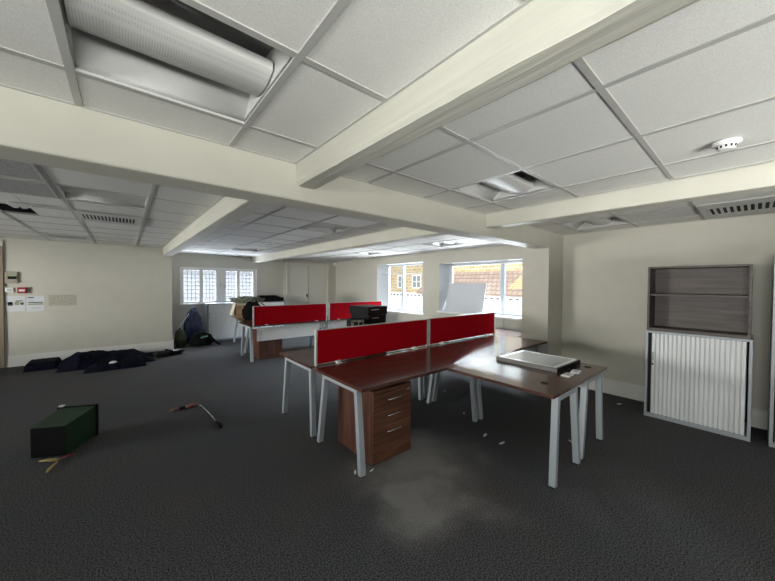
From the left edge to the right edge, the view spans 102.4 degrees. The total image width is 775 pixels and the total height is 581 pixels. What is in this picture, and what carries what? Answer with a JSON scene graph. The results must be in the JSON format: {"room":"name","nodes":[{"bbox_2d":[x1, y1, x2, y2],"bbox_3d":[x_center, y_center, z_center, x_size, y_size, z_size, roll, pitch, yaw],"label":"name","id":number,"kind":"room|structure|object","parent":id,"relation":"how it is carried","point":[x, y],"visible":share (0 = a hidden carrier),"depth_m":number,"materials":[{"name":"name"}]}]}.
{"room":"open-plan office","nodes":[
{"label":"open-plan office","id":0,"kind":"room"},
{"bbox_2d":[0,238,171,367],"bbox_3d":[-7.429,-0.015,5.888,5.440,2.800,1.120,-1,2,-40],"label":"wall","id":1,"kind":"structure","parent":0,"point":[134,306],"depth_m":6.31,"materials":[{"name":"paint"}]},
{"bbox_2d":[0,240,4,367],"bbox_3d":[-7.280,0.252,5.327,0.940,2.290,0.130,-1,2,-40],"label":"door","id":2,"kind":"structure","parent":1,"relation":"in","point":[2,324],"depth_m":5.57,"materials":[{"name":"brown"}]},
{"bbox_2d":[5,288,13,291],"bbox_3d":[-6.841,-0.008,5.635,0.100,0.086,0.026,-1,2,-40],"label":"wall switch","id":3,"kind":"object","parent":1,"relation":"attached to","point":[6,289],"visible":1,"depth_m":5.63,"materials":[{"name":"white plastic"}]},
{"bbox_2d":[5,272,17,282],"bbox_3d":[-6.816,-0.236,5.644,0.150,0.210,0.036,-1,2,-40],"label":"panel","id":4,"kind":"object","parent":1,"relation":"attached to","point":[10,277],"visible":1,"depth_m":5.64,"materials":[{"name":"beige plastic"}]},
{"bbox_2d":[6,296,24,311],"bbox_3d":[-6.794,0.242,5.694,0.229,0.282,0.006,-1,2,-40],"label":"notice","id":5,"kind":"object","parent":1,"relation":"attached to","point":[13,303],"visible":1,"depth_m":5.69,"materials":[{"name":"grey paper"}]},
{"bbox_2d":[17,287,26,292],"bbox_3d":[-6.716,-0.003,5.725,0.116,0.110,0.049,-1,2,-40],"label":"fire alarm call point","id":6,"kind":"object","parent":1,"relation":"attached to","point":[19,289],"visible":1,"depth_m":5.71,"materials":[{"name":"red plastic"}]},
{"bbox_2d":[27,296,43,311],"bbox_3d":[-6.608,0.245,5.851,0.218,0.292,0.006,-1,2,-40],"label":"notice","id":7,"kind":"object","parent":1,"relation":"attached to","point":[34,303],"visible":1,"depth_m":5.85,"materials":[{"name":"grey paper"}]},
{"bbox_2d":[49,295,75,305],"bbox_3d":[-6.338,0.188,6.079,0.374,0.210,0.004,-1,2,-40],"label":"paper strip","id":8,"kind":"object","parent":1,"relation":"attached to","point":[54,300],"visible":1,"depth_m":6.07,"materials":[{"name":"beige paper"}]},
{"bbox_2d":[8,339,173,366],"bbox_3d":[-6.283,1.268,6.874,2.482,0.210,1.142,-1,2,-40],"label":"baseboard","id":9,"kind":"structure","parent":1,"relation":"attached to","point":[13,360],"depth_m":6.25,"materials":[{"name":"white paint"}]},
{"bbox_2d":[0,164,223,247],"bbox_3d":[-5.013,-0.891,2.905,5.300,0.023,6.520,-1,2,-40],"label":"ceiling","id":10,"kind":"structure","parent":0,"point":[169,211],"depth_m":3.54,"materials":[{"name":"tile"}]},
{"bbox_2d":[0,203,36,213],"bbox_3d":[-4.193,-0.990,3.281,0.630,0.195,0.610,-1,2,-40],"label":"fitting","id":11,"kind":"object","parent":10,"relation":"attached to","point":[6,207],"visible":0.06,"depth_m":3.59,"materials":[{"name":"black"}]},
{"bbox_2d":[7,201,31,208],"bbox_3d":[-3.702,-0.854,3.136,0.150,0.045,0.100,-1,2,-40],"label":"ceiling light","id":12,"kind":"object","parent":10,"relation":"attached to","point":[13,204],"visible":1,"depth_m":3.11,"materials":[{"name":"white plastic"}]},
{"bbox_2d":[0,158,46,182],"bbox_3d":[-2.723,-0.844,2.038,0.600,0.008,0.580,-1,2,-40],"label":"perforated panel","id":13,"kind":"object","parent":10,"relation":"attached to","point":[8,168],"visible":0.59,"depth_m":2.20,"materials":[{"name":"metal"}]},
{"bbox_2d":[0,176,59,198],"bbox_3d":[-3.127,-0.856,2.516,0.600,0.008,0.570,-1,2,-40],"label":"perforated panel","id":14,"kind":"object","parent":10,"relation":"attached to","point":[10,185],"visible":1,"depth_m":2.60,"materials":[{"name":"metal"}]},
{"bbox_2d":[39,233,90,239],"bbox_3d":[-5.534,-0.927,5.383,0.580,0.012,0.560,-1,2,-40],"label":"ceiling light","id":15,"kind":"object","parent":10,"relation":"in","point":[49,235],"visible":1,"depth_m":5.33,"materials":[{"name":"metal"}]},
{"bbox_2d":[55,184,147,208],"bbox_3d":[-2.651,-0.952,2.937,0.620,0.168,0.620,-1,2,-40],"label":"ceiling light","id":16,"kind":"object","parent":10,"relation":"attached to","point":[69,193],"visible":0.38,"depth_m":3.02,"materials":[{"name":"metal"}]},
{"bbox_2d":[73,210,141,225],"bbox_3d":[-3.418,-0.883,3.846,0.590,0.012,0.720,-1,2,-40],"label":"ceiling vent","id":17,"kind":"object","parent":10,"relation":"in","point":[89,216],"visible":1,"depth_m":3.79,"materials":[{"name":"white metal"}]},
{"bbox_2d":[172,253,335,333],"bbox_3d":[-3.753,-0.071,9.866,5.310,2.800,0.380,-1,2,-40],"label":"wall","id":18,"kind":"structure","parent":0,"point":[271,275],"depth_m":9.17,"materials":[{"name":"paint"}]},
{"bbox_2d":[179,267,256,304],"bbox_3d":[-4.764,-0.131,8.914,2.003,1.005,0.170,-1,2,-40],"label":"window","id":19,"kind":"structure","parent":18,"relation":"in","point":[220,274],"depth_m":8.85,"materials":[{"name":"white"}]},
{"bbox_2d":[286,262,328,327],"bbox_3d":[-2.683,0.204,10.548,1.550,2.235,0.070,-1,2,-40],"label":"door","id":20,"kind":"structure","parent":18,"relation":"in","point":[306,283],"depth_m":10.51,"materials":[{"name":"grey paint"}]},
{"bbox_2d":[0,0,532,163],"bbox_3d":[-1.316,-0.782,-1.340,5.472,0.023,4.280,-1,2,-40],"label":"ceiling","id":21,"kind":"structure","parent":0,"point":[351,57],"depth_m":1.10,"materials":[{"name":"tile"}]},
{"bbox_2d":[58,0,293,123],"bbox_3d":[-0.746,-0.903,1.124,0.620,0.168,0.620,-1,2,-40],"label":"ceiling light","id":22,"kind":"object","parent":21,"relation":"attached to","point":[172,50],"visible":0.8,"depth_m":1.16,"materials":[{"name":"white metal"}]},
{"bbox_2d":[178,204,401,256],"bbox_3d":[-2.436,-0.933,5.813,2.110,0.023,7.640,-1,2,-40],"label":"ceiling","id":23,"kind":"structure","parent":0,"point":[278,225],"depth_m":4.85,"materials":[{"name":"tile"}]},
{"bbox_2d":[232,248,261,251],"bbox_3d":[-3.288,-1.044,7.329,0.620,0.168,0.620,-1,2,-40],"label":"ceiling light","id":24,"kind":"object","parent":23,"relation":"attached to","point":[241,249],"visible":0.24,"depth_m":7.53,"materials":[{"name":"plastic"}]},
{"bbox_2d":[300,223,354,232],"bbox_3d":[-0.858,-0.971,4.450,0.620,0.168,0.620,-1,2,-40],"label":"ceiling light","id":25,"kind":"object","parent":23,"relation":"attached to","point":[322,227],"visible":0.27,"depth_m":4.59,"materials":[{"name":"plastic"}]},
{"bbox_2d":[0,328,774,580],"bbox_3d":[-1.872,1.545,3.400,11.100,0.150,12.550,-1,2,-40],"label":"floor","id":26,"kind":"structure","parent":0,"point":[159,494],"depth_m":2.33,"materials":[{"name":"carpet"}]},
{"bbox_2d":[23,357,61,372],"bbox_3d":[-6.244,1.325,5.660,0.415,0.138,0.550,-1,2,-40],"label":"bag","id":27,"kind":"object","parent":26,"relation":"on","point":[53,362],"visible":1,"depth_m":5.51,"materials":[{"name":"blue fabric"}]},
{"bbox_2d":[38,458,60,461],"bbox_3d":[-2.912,1.459,2.677,0.156,0.023,0.052,0,1,-12],"label":"ribbon","id":28,"kind":"object","parent":26,"relation":"on","point":[48,459],"visible":1,"depth_m":2.67,"materials":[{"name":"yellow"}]},
{"bbox_2d":[46,461,57,472],"bbox_3d":[-2.796,1.466,2.603,0.033,0.019,0.177,0,1,-24],"label":"ribbon","id":29,"kind":"object","parent":26,"relation":"on","point":[56,462],"visible":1,"depth_m":2.58,"materials":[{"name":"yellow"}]},
{"bbox_2d":[30,403,98,457],"bbox_3d":[-3.041,1.303,2.935,0.324,0.334,0.401,0,1,-15],"label":"box","id":30,"kind":"object","parent":26,"relation":"on","point":[66,428],"visible":1,"depth_m":2.84,"materials":[{"name":"green"}]},
{"bbox_2d":[61,453,75,459],"bbox_3d":[-2.808,1.458,2.749,0.037,0.031,0.105,1,1,15],"label":"scrap","id":31,"kind":"object","parent":26,"relation":"on","point":[68,455],"visible":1,"depth_m":2.73,"materials":[{"name":"red"}]},
{"bbox_2d":[55,348,155,372],"bbox_3d":[-5.454,1.266,6.122,1.380,0.248,1.020,-1,2,-40],"label":"clothes","id":32,"kind":"object","parent":26,"relation":"on","point":[78,360],"visible":0.93,"depth_m":5.85,"materials":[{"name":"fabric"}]},
{"bbox_2d":[83,359,145,373],"bbox_3d":[-4.913,1.333,5.645,0.850,0.140,0.310,-1,2,-40],"label":"clothes","id":33,"kind":"object","parent":26,"relation":"on","point":[123,364],"visible":0.96,"depth_m":5.54,"materials":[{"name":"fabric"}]},
{"bbox_2d":[156,348,185,356],"bbox_3d":[-4.620,1.329,6.668,0.452,0.114,0.462,1,1,33],"label":"bundle","id":34,"kind":"object","parent":26,"relation":"on","point":[167,352],"visible":1,"depth_m":6.62,"materials":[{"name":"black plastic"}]},
{"bbox_2d":[174,327,185,347],"bbox_3d":[-5.022,1.129,7.544,0.246,0.472,0.389,-1,2,-40],"label":"canvas bag","id":35,"kind":"object","parent":26,"relation":"on","point":[180,335],"visible":1,"depth_m":7.43,"materials":[{"name":"green fabric"}]},
{"bbox_2d":[179,306,203,342],"bbox_3d":[-5.062,0.876,8.019,0.606,0.959,0.402,-1,2,-40],"label":"drawstring bag","id":36,"kind":"object","parent":26,"relation":"on","point":[193,323],"visible":0.71,"depth_m":7.93,"materials":[{"name":"blue fabric"}]},
{"bbox_2d":[169,403,222,427],"bbox_3d":[-2.131,1.436,3.644,0.946,0.056,0.290,1,1,27],"label":"tool","id":37,"kind":"object","parent":26,"relation":"on","point":[219,424],"visible":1,"depth_m":3.77,"materials":[{"name":"black plastic"}]},
{"bbox_2d":[189,331,220,346],"bbox_3d":[-4.553,1.186,7.766,0.686,0.356,0.353,0,1,-34],"label":"black holdall","id":38,"kind":"object","parent":26,"relation":"on","point":[200,338],"visible":1,"depth_m":7.62,"materials":[{"name":"fabric"}]},
{"bbox_2d":[204,302,246,339],"bbox_3d":[-4.518,0.846,8.772,1.065,1.000,0.402,-1,2,-40],"label":"base cabinet","id":39,"kind":"object","parent":26,"relation":"on","point":[218,322],"visible":0.6,"depth_m":8.51,"materials":[{"name":"silver metal"}]},
{"bbox_2d":[230,315,274,353],"bbox_3d":[-3.313,1.010,7.680,0.800,0.730,1.660,0,1,-34],"label":"desk","id":40,"kind":"object","parent":26,"relation":"on","point":[237,319],"visible":0.22,"depth_m":6.92,"materials":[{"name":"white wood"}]},
{"bbox_2d":[229,302,265,317],"bbox_3d":[-3.364,0.467,7.564,0.790,0.360,0.555,0,1,-33],"label":"cardboard box","id":41,"kind":"object","parent":40,"relation":"on","point":[237,308],"visible":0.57,"depth_m":7.32,"materials":[{"name":"beige cardboard"}]},
{"bbox_2d":[229,296,264,302],"bbox_3d":[-3.395,0.207,7.543,0.823,0.151,0.614,-1,2,-40],"label":"cloth","id":42,"kind":"object","parent":41,"relation":"on","point":[243,299],"visible":0.94,"depth_m":7.33,"materials":[{"name":"fabric"}]},
{"bbox_2d":[242,301,259,319],"bbox_3d":[-3.100,0.444,7.117,0.427,0.425,0.441,0,1,-29],"label":"bag","id":43,"kind":"object","parent":40,"relation":"on","point":[247,313],"visible":0.63,"depth_m":6.95,"materials":[{"name":"fabric"}]},
{"bbox_2d":[249,301,284,336],"bbox_3d":[-3.702,0.837,9.460,1.060,1.000,0.402,-1,2,-40],"label":"base cabinet","id":44,"kind":"object","parent":26,"relation":"on","point":[276,302],"visible":0.18,"depth_m":9.39,"materials":[{"name":"silver metal"}]},
{"bbox_2d":[257,295,284,301],"bbox_3d":[-3.648,0.236,9.476,1.042,0.198,0.397,-1,2,-40],"label":"bag","id":45,"kind":"object","parent":44,"relation":"on","point":[268,298],"visible":0.62,"depth_m":9.41,"materials":[{"name":"fabric"}]},
{"bbox_2d":[253,329,281,359],"bbox_3d":[-2.607,1.120,6.685,0.484,0.560,0.574,-1,2,-40],"label":"drawer pedestal","id":46,"kind":"object","parent":26,"relation":"on","point":[268,348],"visible":0.55,"depth_m":6.46,"materials":[{"name":"brown wood"}]},
{"bbox_2d":[239,320,325,362],"bbox_3d":[-2.275,1.033,6.856,1.650,0.730,0.790,-1,2,-40],"label":"desk","id":47,"kind":"object","parent":26,"relation":"on","point":[289,331],"visible":0.79,"depth_m":6.55,"materials":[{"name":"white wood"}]},
{"bbox_2d":[252,303,326,326],"bbox_3d":[-1.977,0.494,6.517,1.605,0.395,0.075,-1,2,-40],"label":"screen","id":48,"kind":"object","parent":47,"relation":"attached to","point":[272,314],"visible":1,"depth_m":6.46,"materials":[{"name":"red fabric"}]},
{"bbox_2d":[313,316,347,345],"bbox_3d":[-1.010,1.020,7.923,1.620,0.730,0.790,-1,2,-40],"label":"desk","id":49,"kind":"object","parent":26,"relation":"on","point":[336,323],"visible":0.18,"depth_m":7.37,"materials":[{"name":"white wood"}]},
{"bbox_2d":[328,301,381,320],"bbox_3d":[-0.730,0.476,7.569,1.560,0.405,0.075,-1,2,-40],"label":"screen","id":50,"kind":"object","parent":49,"relation":"attached to","point":[338,310],"visible":0.62,"depth_m":7.30,"materials":[{"name":"red fabric"}]},
{"bbox_2d":[279,346,424,437],"bbox_3d":[-0.398,1.104,3.939,1.655,0.730,0.830,-1,2,-40],"label":"office desk","id":51,"kind":"object","parent":26,"relation":"on","point":[304,358],"visible":0.53,"depth_m":3.51,"materials":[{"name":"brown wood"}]},
{"bbox_2d":[347,318,363,325],"bbox_3d":[-0.411,0.550,3.970,0.170,0.375,0.192,0,1,-26],"label":"computer","id":52,"kind":"object","parent":51,"relation":"on","point":[350,321],"visible":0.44,"depth_m":3.90,"materials":[{"name":"black plastic"}]},
{"bbox_3d":[-0.276,0.583,4.257,0.361,0.300,0.402,-1,2,-44],"label":"computer","id":53,"kind":"object","parent":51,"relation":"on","visible":0},
{"bbox_2d":[351,314,385,323],"bbox_3d":[-0.262,0.376,4.277,0.382,0.112,0.311,1,2,44],"label":"computer","id":54,"kind":"object","parent":53,"relation":"on","point":[372,319],"visible":0.66,"depth_m":4.13,"materials":[{"name":"black plastic"}]},
{"bbox_2d":[349,305,386,315],"bbox_3d":[-0.264,0.264,4.246,0.346,0.112,0.402,-1,2,-44],"label":"computer","id":55,"kind":"object","parent":54,"relation":"on","point":[367,310],"visible":1,"depth_m":4.12,"materials":[{"name":"black plastic"}]},
{"bbox_2d":[338,381,410,465],"bbox_3d":[-0.122,1.172,2.981,0.454,0.635,0.594,-1,2,-40],"label":"drawer pedestal","id":56,"kind":"object","parent":26,"relation":"on","point":[386,410],"visible":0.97,"depth_m":2.79,"materials":[{"name":"brown wood"}]},
{"bbox_2d":[313,347,482,477],"bbox_3d":[0.163,1.121,3.275,1.655,0.730,0.830,-1,2,-40],"label":"office desk","id":57,"kind":"object","parent":26,"relation":"on","point":[358,376],"visible":0.91,"depth_m":2.99,"materials":[{"name":"brown wood"}]},
{"bbox_2d":[314,319,427,365],"bbox_3d":[-0.083,0.565,3.599,1.637,0.364,0.075,-1,2,-40],"label":"screen","id":58,"kind":"object","parent":57,"relation":"attached to","point":[336,344],"visible":1,"depth_m":3.48,"materials":[{"name":"red fabric"}]},
{"bbox_2d":[423,334,492,398],"bbox_3d":[0.874,1.090,5.013,1.655,0.730,0.830,-1,2,-40],"label":"office desk","id":59,"kind":"object","parent":26,"relation":"on","point":[425,378],"visible":0.11,"depth_m":4.22,"materials":[{"name":"brown wood"}]},
{"bbox_2d":[428,334,546,420],"bbox_3d":[1.435,1.107,4.348,1.655,0.730,0.830,-1,2,-40],"label":"office desk","id":60,"kind":"object","parent":26,"relation":"on","point":[491,345],"visible":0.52,"depth_m":4.12,"materials":[{"name":"brown wood"}]},
{"bbox_2d":[428,312,494,345],"bbox_3d":[1.176,0.549,4.662,1.622,0.370,0.075,-1,2,-40],"label":"screen","id":61,"kind":"object","parent":60,"relation":"attached to","point":[448,328],"visible":0.98,"depth_m":4.57,"materials":[{"name":"red fabric"}]},
{"bbox_2d":[491,329,520,350],"bbox_3d":[1.854,1.085,5.578,0.530,0.730,1.250,-1,2,-40],"label":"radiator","id":62,"kind":"object","parent":26,"relation":"on","point":[497,331],"visible":0.02,"depth_m":5.27,"materials":[{"name":"white metal"}]},
{"bbox_2d":[447,358,584,488],"bbox_3d":[1.152,1.134,2.902,0.645,0.730,1.000,-1,2,-40],"label":"desk","id":63,"kind":"object","parent":26,"relation":"on","point":[526,379],"visible":1,"depth_m":2.65,"materials":[{"name":"brown wood"}]},
{"bbox_2d":[485,351,606,459],"bbox_3d":[1.642,1.129,3.321,0.645,0.730,1.000,-1,2,-40],"label":"desk","id":64,"kind":"object","parent":26,"relation":"on","point":[593,373],"visible":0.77,"depth_m":3.01,"materials":[{"name":"brown wood"}]},
{"bbox_2d":[496,350,580,372],"bbox_3d":[1.608,0.743,3.337,0.570,0.041,0.634,-1,1,-39],"label":"framed panel","id":65,"kind":"object","parent":64,"relation":"on","point":[552,363],"visible":1,"depth_m":3.24,"materials":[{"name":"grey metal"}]},
{"bbox_2d":[561,372,574,377],"bbox_3d":[1.641,0.768,2.834,0.132,0.012,0.072,-1,2,-40],"label":"socket plate","id":66,"kind":"object","parent":64,"relation":"on","point":[566,374],"visible":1,"depth_m":2.82,"materials":[{"name":"white plastic"}]},
{"bbox_2d":[570,369,580,373],"bbox_3d":[1.775,0.766,2.938,0.072,0.012,0.132,1,2,41],"label":"socket plate","id":67,"kind":"object","parent":64,"relation":"on","point":[573,371],"visible":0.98,"depth_m":2.92,"materials":[{"name":"white plastic"}]},
{"bbox_2d":[644,330,753,441],"bbox_3d":[3.538,0.990,3.571,0.502,1.022,0.835,-1,2,-40],"label":"base cabinet","id":68,"kind":"object","parent":26,"relation":"on","point":[702,382],"visible":0.89,"depth_m":3.38,"materials":[{"name":"silver metal"}]},
{"bbox_2d":[647,264,752,339],"bbox_3d":[3.479,0.103,3.503,0.330,0.752,0.808,-1,2,-40],"label":"bookcase","id":69,"kind":"object","parent":68,"relation":"on","point":[707,300],"visible":1,"depth_m":3.55,"materials":[{"name":"grey wood"}]},
{"bbox_2d":[767,254,774,447],"bbox_3d":[4.166,0.587,2.838,0.502,1.865,0.850,-1,2,-40],"label":"tall cabinet","id":70,"kind":"object","parent":26,"relation":"on","point":[771,399],"visible":1,"depth_m":3.01,"materials":[{"name":"silver metal"}]},
{"bbox_2d":[286,234,507,261],"bbox_3d":[-0.450,-0.953,7.437,2.680,0.023,7.560,-1,2,-40],"label":"ceiling","id":71,"kind":"structure","parent":0,"point":[409,247],"depth_m":6.95,"materials":[{"name":"tile"}]},
{"bbox_2d":[352,252,380,254],"bbox_3d":[-0.537,-1.040,8.007,0.620,0.168,0.620,-1,2,-40],"label":"ceiling light","id":72,"kind":"object","parent":71,"relation":"attached to","point":[364,253],"visible":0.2,"depth_m":8.23,"materials":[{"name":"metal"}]},
{"bbox_2d":[423,241,460,246],"bbox_3d":[1.083,-0.991,6.088,0.620,0.168,0.620,-1,2,-40],"label":"ceiling light","id":73,"kind":"object","parent":71,"relation":"attached to","point":[444,243],"visible":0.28,"depth_m":6.29,"materials":[{"name":"metal"}]},
{"bbox_2d":[336,245,522,331],"bbox_3d":[0.680,-0.015,8.459,0.350,2.800,7.650,-1,2,-40],"label":"wall","id":74,"kind":"structure","parent":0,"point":[356,280],"depth_m":7.88,"materials":[{"name":"paint"}]},
{"bbox_2d":[377,262,422,314],"bbox_3d":[0.406,-0.070,8.744,0.400,1.365,1.940,-1,2,-40],"label":"window","id":75,"kind":"structure","parent":74,"relation":"attached to","point":[383,281],"depth_m":9.35,"materials":[{"name":"grey paint"}]},
{"bbox_2d":[382,273,422,274],"bbox_3d":[0.416,-0.464,8.697,0.022,0.022,1.770,-1,2,-40],"label":"curtain rod","id":76,"kind":"object","parent":75,"relation":"attached to","point":[402,273],"visible":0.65,"depth_m":8.57,"materials":[{"name":"grey metal"}]},
{"bbox_2d":[437,259,521,319],"bbox_3d":[2.027,-0.042,6.824,0.400,1.175,2.115,-1,2,-40],"label":"window","id":77,"kind":"structure","parent":74,"relation":"attached to","point":[446,272],"depth_m":6.90,"materials":[{"name":"grey paint"}]},
{"bbox_2d":[445,283,486,313],"bbox_3d":[1.771,0.165,7.128,0.158,0.668,1.016,-1,2,-40],"label":"whiteboard","id":78,"kind":"object","parent":77,"relation":"on","point":[461,297],"visible":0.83,"depth_m":7.09,"materials":[{"name":"grey plastic"}]},
{"bbox_2d":[521,232,562,355],"bbox_3d":[2.636,0.065,5.087,1.010,2.800,0.400,-1,2,-40],"label":"wall pillar","id":79,"kind":"structure","parent":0,"point":[542,268],"depth_m":4.75,"materials":[{"name":"paint"}]},
{"bbox_2d":[342,0,774,214],"bbox_3d":[1.688,-0.814,1.195,2.105,0.023,4.280,-1,2,-40],"label":"ceiling","id":80,"kind":"structure","parent":0,"point":[650,105],"depth_m":1.53,"materials":[{"name":"tile"}]},
{"bbox_2d":[456,171,556,201],"bbox_3d":[0.963,-0.922,2.573,0.620,0.168,0.620,-1,2,-40],"label":"ceiling light","id":81,"kind":"object","parent":80,"relation":"attached to","point":[521,183],"visible":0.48,"depth_m":2.67,"materials":[{"name":"metal"}]},
{"bbox_2d":[712,137,742,151],"bbox_3d":[1.849,-0.790,1.698,0.115,0.045,0.115,-1,2,-40],"label":"smoke detector","id":82,"kind":"object","parent":80,"relation":"attached to","point":[726,144],"visible":1,"depth_m":1.67,"materials":[{"name":"white plastic"}]},
{"bbox_2d":[525,190,774,234],"bbox_3d":[3.412,-0.832,2.653,1.970,0.023,4.285,-1,2,-40],"label":"ceiling","id":83,"kind":"structure","parent":0,"point":[686,211],"depth_m":3.60,"materials":[{"name":"tile"}]},
{"bbox_2d":[561,217,628,229],"bbox_3d":[2.657,-0.939,3.996,0.620,0.168,0.620,-1,2,-40],"label":"ceiling light","id":84,"kind":"object","parent":83,"relation":"attached to","point":[611,221],"visible":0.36,"depth_m":4.12,"materials":[{"name":"metal"}]},
{"bbox_2d":[696,195,774,218],"bbox_3d":[3.749,-0.818,2.882,0.900,0.012,1.200,-1,2,-40],"label":"ceiling vent","id":85,"kind":"object","parent":83,"relation":"in","point":[765,204],"visible":1,"depth_m":3.10,"materials":[{"name":"white metal"}]},
{"bbox_2d":[561,213,774,409],"bbox_3d":[4.410,0.105,3.660,0.840,2.800,4.500,-1,2,-40],"label":"wall","id":86,"kind":"structure","parent":0,"point":[605,292],"depth_m":4.23,"materials":[{"name":"paint"}]},
{"bbox_2d":[578,378,767,429],"bbox_3d":[4.143,1.405,3.327,0.020,0.210,4.285,-1,2,-40],"label":"baseboard","id":87,"kind":"structure","parent":86,"relation":"attached to","point":[759,417],"depth_m":4.25,"materials":[{"name":"white paint"}]},
{"bbox_3d":[-1.853,-1.429,3.341,11.100,0.200,12.550,-1,2,-40],"label":"ceiling slab","id":88,"kind":"structure","parent":0,"visible":0},
{"bbox_2d":[163,196,267,255],"bbox_3d":[-3.295,-1.058,5.085,0.175,0.630,7.641,-1,2,-40],"label":"ceiling beam","id":89,"kind":"structure","parent":88,"relation":"attached to","point":[228,210],"depth_m":3.32,"materials":[{"name":"beige paint"}]},
{"bbox_2d":[0,86,548,248],"bbox_3d":[-1.273,-0.943,1.644,9.390,0.697,0.230,-1,2,-40],"label":"ceiling beam","id":90,"kind":"structure","parent":88,"relation":"attached to","point":[34,129],"depth_m":1.70,"materials":[{"name":"paint"}]},
{"bbox_2d":[252,227,447,262],"bbox_3d":[-1.563,-1.081,6.545,0.170,0.620,7.640,-1,2,-40],"label":"ceiling beam","id":91,"kind":"structure","parent":88,"relation":"attached to","point":[404,233],"depth_m":5.22,"materials":[{"name":"paint"}]},
{"bbox_2d":[296,0,699,188],"bbox_3d":[0.830,-0.953,0.467,0.144,0.603,4.280,-1,2,-40],"label":"ceiling beam","id":92,"kind":"structure","parent":88,"relation":"attached to","point":[543,37],"depth_m":0.99,"materials":[{"name":"beige paint"}]},
{"bbox_2d":[486,161,774,228],"bbox_3d":[2.595,-0.970,1.956,0.155,0.605,4.286,-1,2,-42],"label":"ceiling beam","id":93,"kind":"structure","parent":88,"relation":"attached to","point":[760,177],"depth_m":2.44,"materials":[{"name":"paint"}]},
{"label":"outside","id":94,"kind":"structure","parent":0,"visible":0},
{"bbox_2d":[390,263,521,291],"bbox_3d":[4.091,-0.308,19.152,3.040,9.000,18.000,-1,2,-40],"label":"brick building","id":95,"kind":"structure","parent":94,"point":[413,282],"depth_m":19.54,"materials":[{"name":"yellow brick"}]},
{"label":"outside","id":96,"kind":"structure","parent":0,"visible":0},
{"bbox_2d":[390,271,521,313],"bbox_3d":[2.302,1.598,17.822,1.480,5.220,14.000,-1,2,-40],"label":"annex","id":97,"kind":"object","parent":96,"point":[513,296],"visible":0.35,"depth_m":14.48,"materials":[{"name":"white"}]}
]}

